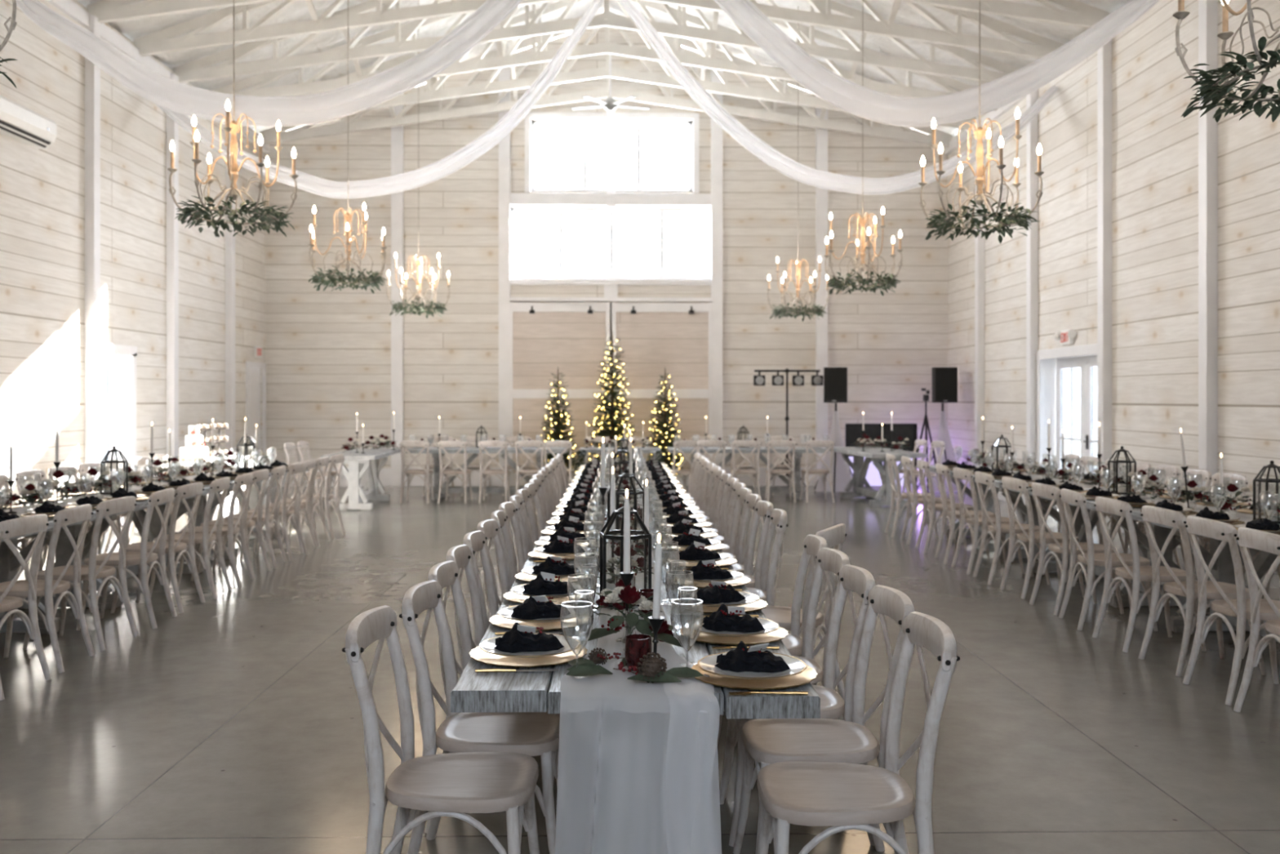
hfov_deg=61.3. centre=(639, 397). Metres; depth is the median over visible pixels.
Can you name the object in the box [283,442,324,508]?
chair
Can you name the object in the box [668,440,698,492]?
chair
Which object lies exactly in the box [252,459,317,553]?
chair
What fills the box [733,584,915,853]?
chair
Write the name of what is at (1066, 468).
napkin
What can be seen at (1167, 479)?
wine glass
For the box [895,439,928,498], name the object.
chair
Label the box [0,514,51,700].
chair
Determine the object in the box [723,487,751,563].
chair
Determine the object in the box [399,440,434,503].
chair
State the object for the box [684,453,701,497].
chair
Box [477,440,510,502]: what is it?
chair
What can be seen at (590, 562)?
wine glass
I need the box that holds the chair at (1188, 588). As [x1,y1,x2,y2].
[1138,505,1266,676]
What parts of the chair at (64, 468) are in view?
leg, rail, leg, leg, leg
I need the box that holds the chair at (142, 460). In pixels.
[128,456,188,542]
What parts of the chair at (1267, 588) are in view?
leg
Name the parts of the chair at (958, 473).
leg, rail, leg, seat, leg, leg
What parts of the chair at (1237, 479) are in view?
leg, leg, rail, leg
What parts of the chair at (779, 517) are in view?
seat, leg, leg, rail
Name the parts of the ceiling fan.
blade, blade, motor, blade, blade, blade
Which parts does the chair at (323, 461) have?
leg, seat, leg, rail, leg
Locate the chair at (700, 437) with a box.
[689,435,716,483]
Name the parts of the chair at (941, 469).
leg, rail, leg, seat, leg, leg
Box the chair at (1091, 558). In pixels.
[1058,488,1157,631]
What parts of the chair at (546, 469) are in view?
rail, leg, leg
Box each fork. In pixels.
[690,588,742,591]
[700,614,758,617]
[711,645,778,649]
[728,691,808,694]
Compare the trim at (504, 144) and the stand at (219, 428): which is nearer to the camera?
the stand at (219, 428)
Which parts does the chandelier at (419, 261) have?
arm, arm, arm, arm, hanging rod, arm, arm, arm, arm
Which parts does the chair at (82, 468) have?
leg, rail, leg, leg, seat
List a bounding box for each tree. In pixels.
[535,366,578,475]
[587,334,637,463]
[644,369,686,475]
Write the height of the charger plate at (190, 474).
0.014 m
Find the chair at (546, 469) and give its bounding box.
[540,466,555,512]
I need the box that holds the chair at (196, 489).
[111,481,204,613]
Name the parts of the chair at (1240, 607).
leg, rail, leg, seat, leg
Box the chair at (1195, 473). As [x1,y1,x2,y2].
[1137,468,1212,566]
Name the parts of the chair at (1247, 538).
leg, rail, seat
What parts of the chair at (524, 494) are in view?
rail, leg, leg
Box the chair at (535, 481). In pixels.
[528,478,547,538]
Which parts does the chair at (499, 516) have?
rail, leg, leg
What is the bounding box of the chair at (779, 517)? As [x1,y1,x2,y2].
[746,508,788,605]
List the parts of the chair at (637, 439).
rail, leg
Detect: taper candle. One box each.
[8,440,13,480]
[55,426,58,462]
[150,422,153,453]
[168,428,170,457]
[211,418,213,445]
[244,417,246,442]
[255,424,257,448]
[355,412,357,431]
[362,424,364,443]
[392,412,394,429]
[438,416,439,433]
[519,416,520,433]
[600,437,604,487]
[609,466,615,530]
[610,453,613,476]
[614,435,617,460]
[623,424,625,447]
[623,488,630,573]
[628,429,631,452]
[629,437,632,474]
[642,423,644,439]
[644,479,648,538]
[652,533,662,618]
[705,417,706,433]
[766,416,768,433]
[881,423,883,441]
[982,417,983,440]
[1011,426,1013,452]
[1047,420,1050,448]
[1062,429,1064,458]
[1097,422,1100,453]
[1179,428,1186,466]
[1219,453,1222,493]
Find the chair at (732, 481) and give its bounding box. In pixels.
[713,477,739,543]
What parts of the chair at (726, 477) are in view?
seat, leg, leg, rail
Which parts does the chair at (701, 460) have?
leg, rail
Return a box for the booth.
[844,423,917,487]
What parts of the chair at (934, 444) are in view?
leg, seat, leg, rail, leg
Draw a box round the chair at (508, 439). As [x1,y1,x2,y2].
[502,436,532,496]
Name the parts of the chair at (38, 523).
leg, seat, rail, leg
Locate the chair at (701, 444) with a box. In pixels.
[696,440,726,499]
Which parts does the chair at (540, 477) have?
rail, leg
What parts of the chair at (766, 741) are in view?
leg, leg, seat, leg, rail, leg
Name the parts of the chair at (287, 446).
leg, rail, leg, seat, leg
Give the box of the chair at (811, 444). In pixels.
[800,440,835,502]
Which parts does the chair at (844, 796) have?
leg, leg, seat, leg, rail, leg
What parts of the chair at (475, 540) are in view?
rail, leg, leg, leg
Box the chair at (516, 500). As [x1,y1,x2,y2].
[509,494,530,562]
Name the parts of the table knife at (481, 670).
handle, blade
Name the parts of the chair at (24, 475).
leg, rail, leg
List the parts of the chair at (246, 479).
leg, leg, seat, leg, rail, leg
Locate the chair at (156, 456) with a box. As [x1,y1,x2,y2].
[150,453,170,471]
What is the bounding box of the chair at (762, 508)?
[743,500,773,589]
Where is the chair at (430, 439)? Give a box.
[422,436,453,496]
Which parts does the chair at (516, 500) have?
rail, leg, leg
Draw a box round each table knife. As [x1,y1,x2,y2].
[475,668,558,672]
[494,631,566,635]
[533,560,582,562]
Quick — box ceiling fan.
[571,42,649,116]
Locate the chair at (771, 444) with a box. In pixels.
[764,440,796,502]
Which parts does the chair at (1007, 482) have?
leg, rail, leg, seat, leg, leg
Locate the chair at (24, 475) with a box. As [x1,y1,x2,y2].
[14,469,91,572]
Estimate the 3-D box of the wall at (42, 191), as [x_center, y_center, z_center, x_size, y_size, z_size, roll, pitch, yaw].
[-6.478,-1.490,6.881,0.300,6.080,24.000,0,0,-1]
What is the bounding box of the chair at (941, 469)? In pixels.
[934,463,999,564]
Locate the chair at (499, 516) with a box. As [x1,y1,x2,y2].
[490,510,516,590]
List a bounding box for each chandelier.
[0,0,17,88]
[167,0,298,237]
[307,0,387,293]
[386,0,450,318]
[766,6,829,321]
[823,0,902,296]
[918,0,1044,243]
[1172,0,1279,122]
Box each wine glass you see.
[17,475,34,505]
[37,480,54,502]
[75,475,92,496]
[110,471,124,488]
[141,466,155,483]
[560,600,594,678]
[567,573,596,639]
[573,537,596,588]
[573,553,599,611]
[583,519,604,564]
[584,510,603,551]
[587,501,604,538]
[590,493,605,528]
[642,491,657,525]
[648,498,662,536]
[648,507,662,547]
[648,518,666,562]
[650,531,672,582]
[661,548,679,604]
[665,569,693,635]
[670,598,703,651]
[1071,465,1084,483]
[1099,469,1114,487]
[1130,474,1146,494]
[1166,479,1182,503]
[1186,474,1202,503]
[1208,485,1227,510]
[1227,479,1244,511]
[1258,493,1279,519]
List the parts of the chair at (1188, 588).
leg, rail, leg, seat, leg, leg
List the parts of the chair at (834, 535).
seat, leg, rail, leg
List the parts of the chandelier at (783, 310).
arm, arm, arm, hanging rod, arm, arm, arm, arm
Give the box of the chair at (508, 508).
[498,502,524,573]
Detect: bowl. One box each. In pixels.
[560,603,594,654]
[567,575,596,619]
[573,539,596,572]
[573,555,599,593]
[581,564,597,612]
[584,511,603,537]
[585,547,599,586]
[587,502,604,527]
[588,533,598,568]
[592,514,604,546]
[595,506,605,535]
[596,497,606,520]
[651,520,666,547]
[651,533,672,565]
[652,503,662,530]
[661,550,679,586]
[664,542,678,582]
[665,573,693,614]
[670,562,685,607]
[678,589,697,642]
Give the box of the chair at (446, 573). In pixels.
[424,560,577,833]
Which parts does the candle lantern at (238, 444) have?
glass panel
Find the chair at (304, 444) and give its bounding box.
[297,440,340,504]
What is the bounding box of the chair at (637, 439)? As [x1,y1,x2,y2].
[621,436,648,462]
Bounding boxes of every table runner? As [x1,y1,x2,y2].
[4,465,253,516]
[555,465,721,853]
[973,464,1279,524]
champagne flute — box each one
[574,590,593,659]
[578,564,597,634]
[583,545,599,608]
[586,530,600,586]
[591,513,604,561]
[595,504,605,549]
[596,496,606,537]
[598,489,607,527]
[648,487,656,524]
[649,493,658,533]
[651,502,662,546]
[653,511,666,559]
[658,524,671,578]
[662,541,678,601]
[670,560,685,629]
[678,586,697,664]
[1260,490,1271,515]
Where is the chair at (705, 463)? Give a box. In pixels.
[693,460,711,510]
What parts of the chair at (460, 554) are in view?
rail, leg, leg, leg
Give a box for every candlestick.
[6,480,17,513]
[52,462,62,502]
[149,453,155,482]
[166,457,173,481]
[208,444,215,475]
[243,442,247,468]
[255,448,258,464]
[354,431,359,453]
[598,487,608,543]
[606,533,617,582]
[615,571,634,643]
[639,538,653,569]
[648,616,666,666]
[889,430,893,450]
[980,440,984,467]
[1009,452,1015,473]
[1046,448,1052,479]
[1058,457,1065,482]
[1096,453,1102,489]
[1181,466,1194,509]
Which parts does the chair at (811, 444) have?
leg, leg, seat, rail, leg, leg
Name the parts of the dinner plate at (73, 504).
plate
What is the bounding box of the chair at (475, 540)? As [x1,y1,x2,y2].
[462,530,580,745]
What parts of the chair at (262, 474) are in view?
leg, leg, seat, leg, rail, leg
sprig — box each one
[523,626,548,633]
[537,596,556,602]
[545,576,564,581]
[551,558,566,563]
[558,538,576,542]
[595,652,624,661]
[613,661,638,675]
[695,545,707,550]
[702,563,716,568]
[708,582,730,589]
[720,609,746,616]
[737,644,768,653]
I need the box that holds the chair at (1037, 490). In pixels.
[1029,482,1124,615]
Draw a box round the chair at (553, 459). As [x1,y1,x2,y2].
[550,457,564,493]
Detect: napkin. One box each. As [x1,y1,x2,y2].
[0,508,19,521]
[22,488,48,497]
[33,501,65,512]
[57,484,81,491]
[75,495,102,504]
[92,480,114,486]
[110,487,137,498]
[141,482,165,491]
[145,469,165,476]
[168,478,191,485]
[193,472,215,481]
[215,469,237,476]
[235,466,254,472]
[253,462,273,469]
[269,459,288,466]
[493,622,564,653]
[511,595,570,619]
[522,572,577,595]
[531,555,580,574]
[542,536,585,553]
[548,525,587,542]
[553,515,589,530]
[558,507,591,520]
[562,500,593,512]
[565,496,595,505]
[569,488,596,498]
[572,483,598,493]
[575,479,599,488]
[577,475,599,483]
[578,471,600,479]
[581,467,600,475]
[582,466,600,471]
[584,462,599,468]
[644,457,661,463]
[645,459,662,466]
[645,464,664,469]
[648,466,666,472]
[648,469,669,476]
[650,472,671,479]
[650,477,675,485]
[654,480,677,488]
[654,486,679,494]
[656,492,684,500]
[658,497,688,506]
[662,502,693,514]
[664,510,698,523]
[668,519,704,533]
[671,529,711,545]
[676,542,720,560]
[683,559,733,579]
[692,584,745,604]
[702,604,764,632]
[715,640,790,672]
[942,458,959,465]
[956,461,976,468]
[973,466,993,471]
[991,468,1012,475]
[1012,471,1031,479]
[1034,477,1056,484]
[1058,467,1079,475]
[1058,480,1083,489]
[1083,471,1102,479]
[1085,485,1112,496]
[1110,477,1128,484]
[1117,493,1147,502]
[1155,499,1183,511]
[1171,485,1195,495]
[1195,506,1230,519]
[1207,493,1237,502]
[1245,518,1279,530]
[1249,498,1279,510]
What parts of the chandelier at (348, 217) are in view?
bulb, arm, arm, arm, arm, hanging rod, arm, arm, bulb, arm, arm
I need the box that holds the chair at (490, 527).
[476,519,509,611]
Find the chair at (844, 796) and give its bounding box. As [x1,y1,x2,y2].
[757,611,959,853]
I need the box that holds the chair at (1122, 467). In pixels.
[1104,458,1125,551]
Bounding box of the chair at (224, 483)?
[149,476,231,599]
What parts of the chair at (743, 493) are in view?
seat, leg, leg, rail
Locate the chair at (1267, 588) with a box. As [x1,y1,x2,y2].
[1240,549,1279,599]
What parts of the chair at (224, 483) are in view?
leg, leg, seat, leg, rail, leg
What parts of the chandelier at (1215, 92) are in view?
arm, arm, arm, arm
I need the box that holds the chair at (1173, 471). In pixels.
[1110,465,1181,568]
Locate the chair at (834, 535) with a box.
[760,523,847,702]
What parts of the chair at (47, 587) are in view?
leg, seat, leg, rail, leg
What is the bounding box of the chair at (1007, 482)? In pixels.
[1000,476,1084,599]
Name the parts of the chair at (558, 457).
rail, leg, leg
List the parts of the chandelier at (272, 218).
bulb, bulb, bulb, arm, bulb, arm, arm, arm, bulb, arm, hanging rod, arm, arm, arm, bulb, bulb, arm, bulb, bulb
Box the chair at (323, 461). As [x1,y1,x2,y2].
[271,456,329,546]
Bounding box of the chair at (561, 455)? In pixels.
[556,453,568,488]
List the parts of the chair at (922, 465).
leg, rail, leg, seat, leg, leg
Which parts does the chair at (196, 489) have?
leg, leg, seat, leg, rail, leg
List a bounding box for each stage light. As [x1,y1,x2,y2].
[753,370,764,385]
[772,370,783,385]
[791,370,804,385]
[811,370,822,385]
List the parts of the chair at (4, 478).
rail, leg, leg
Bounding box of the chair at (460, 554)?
[445,544,577,785]
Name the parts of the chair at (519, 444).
leg, seat, rail, leg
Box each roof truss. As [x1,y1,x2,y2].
[133,0,1064,58]
[172,0,1019,83]
[241,0,976,129]
[258,11,953,146]
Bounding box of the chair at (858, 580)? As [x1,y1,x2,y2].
[719,564,875,846]
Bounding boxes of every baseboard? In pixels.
[267,467,926,486]
[963,480,1025,505]
[1109,518,1277,573]
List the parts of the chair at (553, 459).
rail, leg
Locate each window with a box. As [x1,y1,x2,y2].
[511,207,711,278]
[531,120,692,191]
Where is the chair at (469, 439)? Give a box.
[461,436,492,496]
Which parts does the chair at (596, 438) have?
rail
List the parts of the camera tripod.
leg, leg, leg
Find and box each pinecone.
[587,647,608,665]
[636,652,666,683]
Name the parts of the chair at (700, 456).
leg, rail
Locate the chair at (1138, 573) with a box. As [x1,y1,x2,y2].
[1092,496,1206,652]
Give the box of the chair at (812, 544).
[703,533,827,756]
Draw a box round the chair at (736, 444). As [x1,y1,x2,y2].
[730,440,761,495]
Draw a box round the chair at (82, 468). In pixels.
[77,462,144,554]
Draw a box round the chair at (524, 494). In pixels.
[515,488,537,551]
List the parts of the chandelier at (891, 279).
arm, arm, arm, arm, hanging rod, arm, arm, arm, arm, arm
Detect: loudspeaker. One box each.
[823,367,847,402]
[932,367,957,402]
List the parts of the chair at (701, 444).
rail, leg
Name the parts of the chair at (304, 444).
leg, rail, leg, seat, leg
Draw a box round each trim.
[45,0,1026,155]
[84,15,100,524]
[166,73,178,458]
[225,132,235,455]
[391,93,403,486]
[498,54,511,486]
[508,297,712,302]
[510,193,711,205]
[510,279,711,285]
[524,111,699,119]
[524,117,530,192]
[604,284,617,297]
[606,191,615,208]
[693,118,699,193]
[711,57,722,485]
[815,96,827,484]
[974,119,984,465]
[1026,88,1038,465]
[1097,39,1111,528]
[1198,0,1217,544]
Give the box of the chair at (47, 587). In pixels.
[0,503,94,672]
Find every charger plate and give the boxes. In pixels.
[0,503,24,508]
[14,497,61,502]
[19,513,54,517]
[52,491,97,495]
[62,505,96,509]
[91,485,126,489]
[100,497,148,501]
[113,480,153,484]
[134,491,175,495]
[142,476,177,479]
[165,473,196,475]
[469,644,587,666]
[488,613,591,630]
[503,591,594,603]
[515,571,596,582]
[528,551,599,559]
[534,539,599,546]
[540,528,599,535]
[546,520,602,524]
[551,511,604,515]
[555,504,602,508]
[560,498,605,502]
[563,493,607,496]
[643,484,683,487]
[644,488,686,492]
[648,494,690,497]
[648,500,694,503]
[648,506,698,511]
[649,514,704,518]
[653,522,711,528]
[655,532,718,538]
[661,543,726,551]
[661,557,737,567]
[666,576,750,587]
[672,599,768,613]
[679,625,787,644]
[691,663,817,689]
[1072,480,1106,483]
[1084,496,1119,499]
[1099,484,1137,488]
[1129,502,1155,507]
[1131,489,1172,493]
[1140,509,1198,515]
[1158,494,1208,500]
[1186,517,1244,524]
[1195,501,1248,506]
[1236,508,1279,515]
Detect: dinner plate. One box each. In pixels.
[0,501,18,506]
[19,493,59,499]
[24,510,56,515]
[50,489,84,493]
[66,500,104,506]
[102,493,146,499]
[118,479,148,483]
[133,488,175,493]
[162,484,179,488]
[188,478,217,483]
[211,474,239,478]
[231,471,247,474]
[479,632,580,657]
[497,603,586,622]
[511,582,589,598]
[521,564,591,577]
[533,545,595,555]
[540,535,597,543]
[546,524,599,533]
[551,515,600,522]
[555,507,601,514]
[560,502,601,506]
[563,495,600,500]
[566,489,599,494]
[572,480,606,484]
[644,478,676,481]
[644,482,679,485]
[648,486,683,490]
[648,491,686,495]
[649,497,690,502]
[651,502,694,508]
[653,510,700,516]
[657,518,706,525]
[658,527,712,535]
[662,538,720,547]
[666,552,730,563]
[671,569,743,582]
[679,591,759,606]
[686,615,778,636]
[697,651,807,679]
[951,466,978,470]
[970,470,995,473]
[988,473,1013,477]
[1024,478,1039,481]
[1026,482,1062,486]
[1071,487,1088,492]
[1076,477,1111,481]
[1082,492,1120,497]
[1115,498,1155,505]
[1131,487,1171,492]
[1163,492,1206,497]
[1177,506,1195,512]
[1185,514,1240,521]
[1204,499,1245,504]
[1233,524,1279,533]
[1243,506,1279,512]
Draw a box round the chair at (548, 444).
[543,440,573,484]
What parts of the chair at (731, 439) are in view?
leg, rail, seat, leg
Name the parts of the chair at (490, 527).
rail, leg, leg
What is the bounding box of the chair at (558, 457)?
[555,455,567,493]
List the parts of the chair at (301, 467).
leg, seat, leg, rail, leg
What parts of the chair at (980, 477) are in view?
leg, rail, leg, seat, leg, leg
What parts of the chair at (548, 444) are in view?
leg, rail, leg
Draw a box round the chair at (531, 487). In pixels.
[523,483,544,540]
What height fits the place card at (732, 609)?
0.028 m
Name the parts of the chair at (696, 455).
leg, leg, rail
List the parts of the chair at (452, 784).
leg, rail, leg, seat, leg, leg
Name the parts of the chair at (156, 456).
rail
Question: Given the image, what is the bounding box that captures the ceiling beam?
[293,0,913,119]
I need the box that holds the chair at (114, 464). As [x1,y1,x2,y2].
[102,459,147,553]
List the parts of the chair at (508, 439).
seat, rail, leg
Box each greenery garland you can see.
[572,449,586,471]
[653,449,668,467]
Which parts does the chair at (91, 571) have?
leg, leg, seat, leg, rail, leg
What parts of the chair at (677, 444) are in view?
leg, seat, leg, rail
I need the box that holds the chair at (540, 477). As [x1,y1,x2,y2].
[531,474,550,520]
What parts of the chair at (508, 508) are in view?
rail, leg, leg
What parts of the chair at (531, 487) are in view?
rail, leg, leg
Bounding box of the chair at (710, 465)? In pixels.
[695,462,716,515]
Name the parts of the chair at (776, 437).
leg, rail, seat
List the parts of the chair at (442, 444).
leg, leg, rail, seat, leg, leg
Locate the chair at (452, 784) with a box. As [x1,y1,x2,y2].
[342,604,539,853]
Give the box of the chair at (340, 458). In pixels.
[288,453,345,539]
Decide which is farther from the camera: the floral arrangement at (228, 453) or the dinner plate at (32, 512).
the floral arrangement at (228, 453)
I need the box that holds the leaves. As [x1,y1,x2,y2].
[565,657,703,682]
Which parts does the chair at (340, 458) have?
leg, leg, seat, leg, rail, leg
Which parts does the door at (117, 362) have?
pane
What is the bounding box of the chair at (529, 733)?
[399,579,574,853]
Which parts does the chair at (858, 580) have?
leg, leg, seat, leg, rail, leg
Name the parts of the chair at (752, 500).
seat, leg, leg, rail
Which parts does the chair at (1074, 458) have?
rail, leg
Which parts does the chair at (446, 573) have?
leg, rail, leg, leg, leg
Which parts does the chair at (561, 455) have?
leg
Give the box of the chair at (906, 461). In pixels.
[900,455,956,544]
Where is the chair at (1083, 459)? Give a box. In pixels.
[1043,455,1103,544]
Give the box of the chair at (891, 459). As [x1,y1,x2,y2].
[884,453,938,537]
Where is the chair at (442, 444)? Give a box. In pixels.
[437,440,472,503]
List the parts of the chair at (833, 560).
leg, leg, seat, leg, leg, rail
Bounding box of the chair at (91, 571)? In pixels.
[22,495,138,650]
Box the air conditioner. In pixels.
[0,94,56,149]
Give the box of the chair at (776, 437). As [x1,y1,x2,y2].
[768,435,794,495]
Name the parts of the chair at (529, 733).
leg, rail, leg, seat, leg, leg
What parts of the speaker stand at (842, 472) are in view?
leg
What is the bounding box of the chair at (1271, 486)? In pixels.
[1201,477,1279,591]
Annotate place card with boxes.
[517,624,535,633]
[530,595,548,601]
[540,571,555,581]
[549,555,563,561]
[557,535,568,542]
[564,526,575,531]
[568,515,578,522]
[572,508,582,511]
[575,500,583,506]
[576,493,584,498]
[667,489,675,493]
[669,495,678,499]
[672,502,679,506]
[678,510,688,514]
[681,519,691,524]
[688,528,700,536]
[693,541,705,548]
[702,559,716,565]
[711,580,726,586]
[727,605,745,613]
[747,643,768,652]
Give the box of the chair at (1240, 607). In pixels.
[1182,515,1279,705]
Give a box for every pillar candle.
[112,484,118,492]
[243,462,248,467]
[1118,484,1125,492]
[1267,509,1277,520]
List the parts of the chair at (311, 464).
leg, seat, leg, rail, leg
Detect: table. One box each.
[0,509,104,634]
[6,481,231,608]
[134,455,271,532]
[148,465,308,559]
[320,448,400,510]
[405,447,568,499]
[450,556,820,853]
[528,506,723,563]
[558,480,653,506]
[573,464,675,480]
[578,447,661,464]
[666,446,827,498]
[826,446,927,506]
[928,465,1079,558]
[1000,481,1239,607]
[1131,508,1279,642]
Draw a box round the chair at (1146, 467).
[1097,462,1151,554]
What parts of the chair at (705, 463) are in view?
leg, leg, rail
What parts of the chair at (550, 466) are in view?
rail, leg, leg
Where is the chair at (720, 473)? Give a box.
[705,469,726,528]
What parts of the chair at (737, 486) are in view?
seat, leg, leg, rail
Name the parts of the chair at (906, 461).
leg, rail, leg, seat, leg, leg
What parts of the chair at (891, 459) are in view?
leg, rail, leg, seat, leg, leg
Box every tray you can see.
[199,427,215,431]
[202,440,215,444]
[213,426,228,429]
[213,439,229,442]
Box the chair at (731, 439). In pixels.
[728,435,758,494]
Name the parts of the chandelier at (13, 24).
arm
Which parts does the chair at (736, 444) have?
leg, seat, rail, leg, leg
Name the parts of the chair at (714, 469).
seat, leg, rail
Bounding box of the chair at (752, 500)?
[731,493,761,574]
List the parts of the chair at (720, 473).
seat, leg, leg, rail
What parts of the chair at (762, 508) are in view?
seat, leg, leg, rail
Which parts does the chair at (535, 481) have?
rail, leg, leg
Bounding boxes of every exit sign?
[253,346,262,357]
[1053,328,1076,345]
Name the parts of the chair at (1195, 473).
seat, leg, rail, leg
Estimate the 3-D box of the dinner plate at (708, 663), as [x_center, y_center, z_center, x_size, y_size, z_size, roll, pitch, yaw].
[0.312,0.753,3.016,0.304,0.022,0.304,0,0,9]
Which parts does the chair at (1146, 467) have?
leg, leg, rail, leg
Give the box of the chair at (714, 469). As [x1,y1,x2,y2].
[700,466,722,521]
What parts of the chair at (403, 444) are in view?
leg, leg, rail, seat, leg, leg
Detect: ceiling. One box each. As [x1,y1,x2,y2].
[75,0,1128,137]
[87,0,1110,28]
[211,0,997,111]
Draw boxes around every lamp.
[1053,332,1060,340]
[1066,329,1076,337]
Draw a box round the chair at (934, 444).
[902,440,945,506]
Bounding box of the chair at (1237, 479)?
[1191,472,1248,573]
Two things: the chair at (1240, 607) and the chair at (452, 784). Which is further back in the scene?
the chair at (1240, 607)
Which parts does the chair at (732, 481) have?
seat, leg, leg, rail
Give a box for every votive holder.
[624,633,652,671]
[630,507,642,522]
[637,588,653,617]
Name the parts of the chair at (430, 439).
leg, leg, seat, rail, leg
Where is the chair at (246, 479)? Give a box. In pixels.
[177,472,254,587]
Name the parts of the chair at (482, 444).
leg, leg, rail, seat, leg, leg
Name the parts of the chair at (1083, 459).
leg, leg, rail, leg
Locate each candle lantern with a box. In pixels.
[100,446,128,494]
[236,434,255,469]
[245,438,254,455]
[475,425,487,447]
[600,501,651,606]
[607,469,644,541]
[609,446,635,488]
[613,435,633,473]
[737,425,749,447]
[991,434,1011,471]
[1107,445,1136,494]
[1253,460,1279,523]
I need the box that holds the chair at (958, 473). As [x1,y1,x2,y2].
[951,467,1024,574]
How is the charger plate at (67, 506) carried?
on the table at (64, 549)
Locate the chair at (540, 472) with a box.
[537,470,552,518]
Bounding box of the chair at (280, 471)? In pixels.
[217,465,287,568]
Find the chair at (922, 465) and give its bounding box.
[915,459,977,553]
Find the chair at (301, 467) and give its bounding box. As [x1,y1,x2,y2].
[239,462,308,560]
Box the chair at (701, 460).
[691,457,708,505]
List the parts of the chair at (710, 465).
seat, leg, leg, rail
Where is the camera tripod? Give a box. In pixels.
[910,388,937,493]
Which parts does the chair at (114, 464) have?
leg, rail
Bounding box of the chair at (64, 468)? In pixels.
[47,465,121,554]
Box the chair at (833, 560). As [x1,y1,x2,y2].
[708,547,850,797]
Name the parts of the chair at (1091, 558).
leg, rail, leg, seat, leg, leg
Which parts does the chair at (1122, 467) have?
rail, leg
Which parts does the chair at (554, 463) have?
rail, leg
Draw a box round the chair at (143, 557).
[75,487,177,630]
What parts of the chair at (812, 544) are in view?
leg, leg, seat, leg, leg, rail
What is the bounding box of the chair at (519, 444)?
[514,440,543,492]
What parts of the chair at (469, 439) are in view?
leg, leg, seat, rail, leg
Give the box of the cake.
[177,425,210,461]
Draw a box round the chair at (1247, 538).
[1233,527,1279,711]
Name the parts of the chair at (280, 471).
leg, seat, leg, rail, leg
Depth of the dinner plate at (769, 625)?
3.50 m
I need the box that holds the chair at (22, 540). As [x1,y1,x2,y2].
[17,537,28,579]
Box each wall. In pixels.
[0,0,265,497]
[265,26,947,467]
[947,0,1279,504]
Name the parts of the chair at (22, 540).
seat, leg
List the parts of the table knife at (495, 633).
handle, blade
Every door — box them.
[100,342,137,519]
[245,361,266,459]
[510,302,612,485]
[611,302,711,485]
[1036,343,1097,510]
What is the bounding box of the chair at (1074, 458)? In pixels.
[1055,453,1079,506]
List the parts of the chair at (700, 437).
rail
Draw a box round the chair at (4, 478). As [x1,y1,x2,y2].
[0,474,44,571]
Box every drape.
[15,0,522,126]
[156,0,604,199]
[617,0,1057,195]
[714,0,1159,127]
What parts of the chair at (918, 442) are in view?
seat, leg, rail, leg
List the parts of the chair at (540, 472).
rail, leg, leg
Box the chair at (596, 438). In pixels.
[583,436,611,463]
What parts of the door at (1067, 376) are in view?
pane, handle, pane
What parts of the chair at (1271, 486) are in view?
leg, seat, leg, rail, leg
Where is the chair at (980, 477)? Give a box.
[973,471,1050,584]
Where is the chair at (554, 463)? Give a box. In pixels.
[548,460,563,499]
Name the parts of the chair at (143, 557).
leg, leg, seat, leg, rail, leg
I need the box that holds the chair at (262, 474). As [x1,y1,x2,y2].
[196,468,271,577]
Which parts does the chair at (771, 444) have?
leg, leg, seat, rail, leg, leg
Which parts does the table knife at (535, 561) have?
handle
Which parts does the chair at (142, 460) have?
leg, rail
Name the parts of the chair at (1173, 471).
leg, leg, leg, rail, leg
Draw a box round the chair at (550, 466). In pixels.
[545,463,559,508]
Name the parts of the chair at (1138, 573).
leg, rail, leg, seat, leg, leg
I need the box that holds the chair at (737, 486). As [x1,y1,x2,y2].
[720,482,746,552]
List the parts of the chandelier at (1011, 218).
bulb, bulb, bulb, arm, arm, arm, bulb, arm, hanging rod, arm, bulb, arm, arm, bulb, arm, arm, bulb, bulb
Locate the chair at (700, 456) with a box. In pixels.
[686,455,705,501]
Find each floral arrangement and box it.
[0,488,18,509]
[3,483,52,510]
[33,470,84,502]
[71,467,113,497]
[102,466,147,488]
[137,459,177,482]
[153,457,194,479]
[185,457,221,475]
[204,453,235,473]
[213,449,244,471]
[240,449,270,463]
[341,437,359,453]
[360,435,383,450]
[373,434,390,448]
[375,435,399,448]
[577,578,662,621]
[582,584,682,650]
[583,436,600,447]
[588,546,653,586]
[604,436,619,446]
[604,503,639,525]
[606,494,643,511]
[609,484,641,505]
[609,526,644,558]
[614,463,638,476]
[614,466,636,481]
[615,470,637,485]
[615,479,639,498]
[625,436,637,446]
[640,436,656,447]
[850,433,875,446]
[854,435,882,451]
[866,435,890,448]
[889,435,909,451]
[962,448,990,466]
[974,451,995,467]
[992,453,1019,472]
[1013,457,1044,475]
[1030,457,1059,478]
[1051,462,1085,482]
[1079,465,1125,488]
[1117,469,1165,497]
[1135,475,1171,500]
[1166,480,1217,505]
[1204,483,1257,515]
[1270,501,1279,518]
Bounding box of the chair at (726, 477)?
[706,473,733,535]
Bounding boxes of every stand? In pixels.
[199,427,215,458]
[213,426,229,456]
[754,368,820,486]
[813,403,853,493]
[916,403,964,491]
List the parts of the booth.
scrim panel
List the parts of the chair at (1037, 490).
leg, rail, leg, seat, leg, leg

